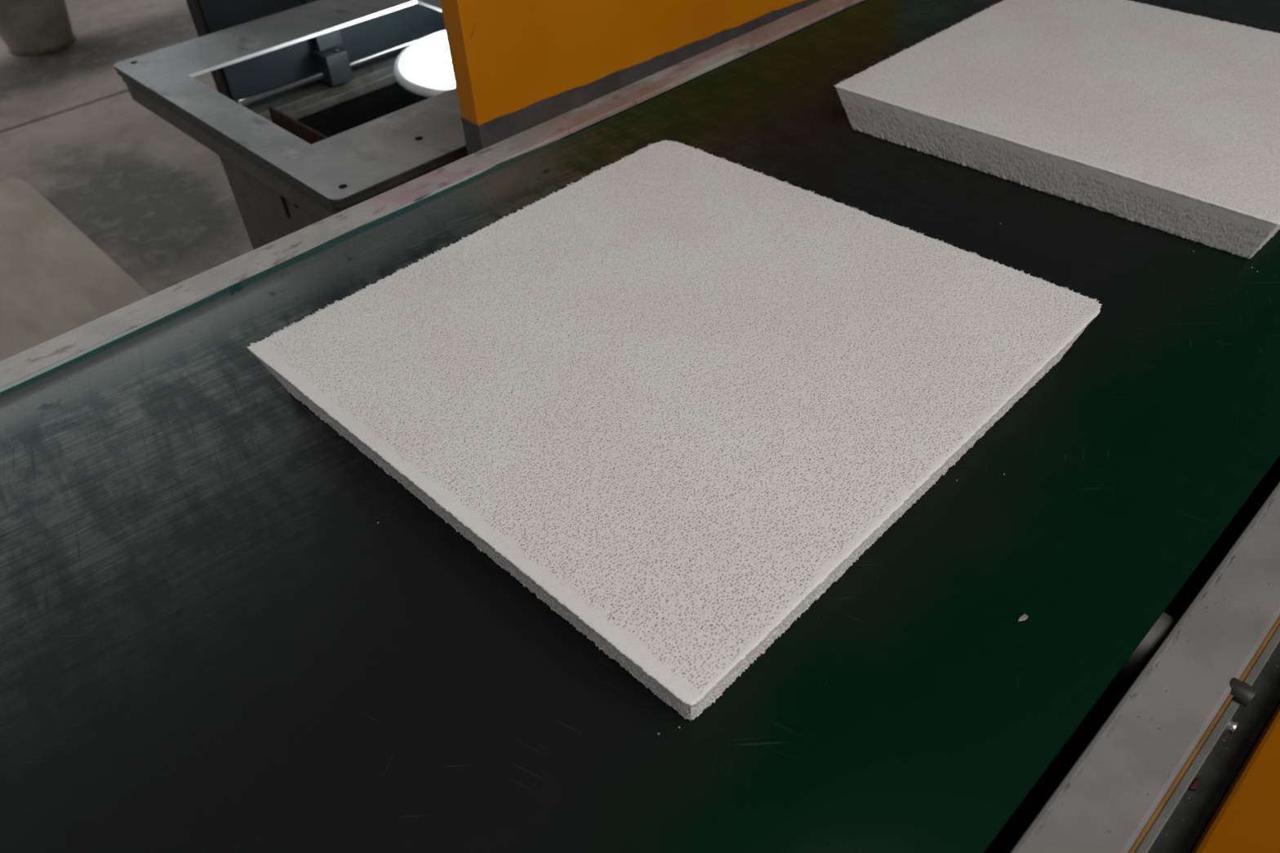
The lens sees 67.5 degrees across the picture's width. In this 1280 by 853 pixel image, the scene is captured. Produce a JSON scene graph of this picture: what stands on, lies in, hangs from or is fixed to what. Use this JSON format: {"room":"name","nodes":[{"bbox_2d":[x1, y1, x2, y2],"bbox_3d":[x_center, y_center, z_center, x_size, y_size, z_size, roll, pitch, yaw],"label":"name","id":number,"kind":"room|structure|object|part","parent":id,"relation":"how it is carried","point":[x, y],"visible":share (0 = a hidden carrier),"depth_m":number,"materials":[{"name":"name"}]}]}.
{"room":"factory floor","nodes":[
{"label":"factory floor","id":0,"kind":"room"},
{"bbox_2d":[0,0,253,294],"bbox_3d":[-0.965,-1.033,3.362,11.000,0.120,12.000,-35,50,-30],"label":"floor","id":1,"kind":"structure","parent":0,"point":[160,203],"depth_m":3.20,"materials":[{"name":"concrete"}]},
{"bbox_2d":[0,0,75,56],"bbox_3d":[-2.509,-1.738,3.887,0.378,0.372,0.364,-35,50,-30],"label":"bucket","id":2,"kind":"object","parent":1,"relation":"on","point":[28,28],"visible":1,"depth_m":3.87,"materials":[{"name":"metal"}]},
{"bbox_2d":[0,177,151,361],"bbox_3d":[-1.901,-0.143,2.333,1.261,0.020,1.570,-35,50,-30],"label":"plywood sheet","id":3,"kind":"object","parent":1,"relation":"on","point":[55,281],"visible":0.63,"depth_m":2.58,"materials":[{"name":"beige wood"}]},
{"bbox_2d":[114,0,467,249],"bbox_3d":[-0.367,-0.352,1.889,0.750,0.781,0.733,-35,50,-30],"label":"frame","id":4,"kind":"object","parent":1,"relation":"on","point":[285,177],"visible":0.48,"depth_m":1.45,"materials":[{"name":"grey paint"}]},
{"bbox_2d":[186,0,445,137],"bbox_3d":[-0.222,-1.188,2.119,1.629,1.700,0.124,-35,50,-30],"label":"machine","id":5,"kind":"object","parent":1,"relation":"on","point":[338,81],"visible":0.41,"depth_m":1.93,"materials":[{"name":"blue paint"}]},
{"bbox_3d":[-0.820,-0.799,1.730,0.005,1.700,0.047,-35,50,-30],"label":"edge post","id":6,"kind":"part","parent":5,"relation":"part of","materials":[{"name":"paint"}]},
{"bbox_3d":[-0.388,-0.886,2.111,1.072,0.012,0.012,-35,50,-30],"label":"guide rod","id":7,"kind":"part","parent":5,"relation":"part of","materials":[{"name":"metal"}]},
{"bbox_2d":[393,29,455,97],"bbox_3d":[-0.301,-0.438,2.018,0.289,0.729,0.290,-35,50,-30],"label":"work lamp","id":8,"kind":"object","parent":1,"relation":"on","point":[424,68],"visible":0.25,"depth_m":1.75,"materials":[{"name":"white plastic"}]},
{"bbox_2d":[407,31,455,84],"bbox_3d":[-0.318,-0.695,1.787,0.234,0.035,0.235,-35,50,-30],"label":"diffuser","id":9,"kind":"object","parent":8,"relation":"attached to","point":[428,59],"depth_m":1.75,"materials":[{"name":"white plastic"}]},
{"bbox_2d":[440,0,820,155],"bbox_3d":[0.125,-0.324,1.632,0.902,1.036,0.059,-35,50,-30],"label":"guard","id":10,"kind":"object","parent":1,"relation":"on","point":[518,66],"visible":0.02,"depth_m":1.19,"materials":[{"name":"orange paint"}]},
{"bbox_2d":[0,0,1279,852],"bbox_3d":[0.462,0.065,1.310,4.500,0.856,1.121,-35,50,-30],"label":"conveyor","id":11,"kind":"object","parent":1,"relation":"on","point":[213,638],"visible":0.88,"depth_m":0.65,"materials":[{"name":"rubber"}]},
{"bbox_3d":[0.066,-0.466,1.349,4.500,0.080,0.044,-35,50,-30],"label":"rail","id":12,"kind":"part","parent":11,"relation":"part of","materials":[{"name":"grey metal"}]},
{"bbox_2d":[246,139,1102,720],"bbox_3d":[0.030,-0.066,0.816,0.525,0.051,0.513,-35,50,-30],"label":"tile","id":13,"kind":"object","parent":11,"relation":"on","point":[675,393],"visible":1,"depth_m":0.74,"materials":[{"name":"white ceramic"}]},
{"bbox_2d":[1017,613,1027,622],"bbox_3d":[0.250,0.125,0.625,0.009,0.002,0.004,-28,47,-25],"label":"crumb","id":14,"kind":"object","parent":11,"relation":"on","point":[1024,616],"visible":1,"depth_m":0.62,"materials":[{"name":"ceramic"}]},
{"bbox_2d":[833,0,1279,258],"bbox_3d":[0.578,-0.394,1.141,0.490,0.051,0.506,-35,50,-30],"label":"tile","id":15,"kind":"object","parent":11,"relation":"on","point":[1166,120],"visible":1,"depth_m":1.08,"materials":[{"name":"white ceramic"}]},
{"bbox_2d":[984,456,1279,852],"bbox_3d":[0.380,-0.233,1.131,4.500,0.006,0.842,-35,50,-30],"label":"frame","id":16,"kind":"object","parent":11,"relation":"attached to","point":[1050,780],"depth_m":0.66,"materials":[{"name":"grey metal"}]},
{"bbox_3d":[0.689,-0.066,0.855,4.500,0.066,0.044,-35,50,-30],"label":"rail","id":17,"kind":"part","parent":11,"relation":"part of","materials":[{"name":"grey metal"}]},
{"bbox_2d":[1188,777,1201,791],"bbox_3d":[0.341,0.220,0.588,0.012,0.003,0.004,-35,50,-30],"label":"flake","id":18,"kind":"object","parent":11,"relation":"on","point":[1197,783],"visible":1,"depth_m":0.59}
]}

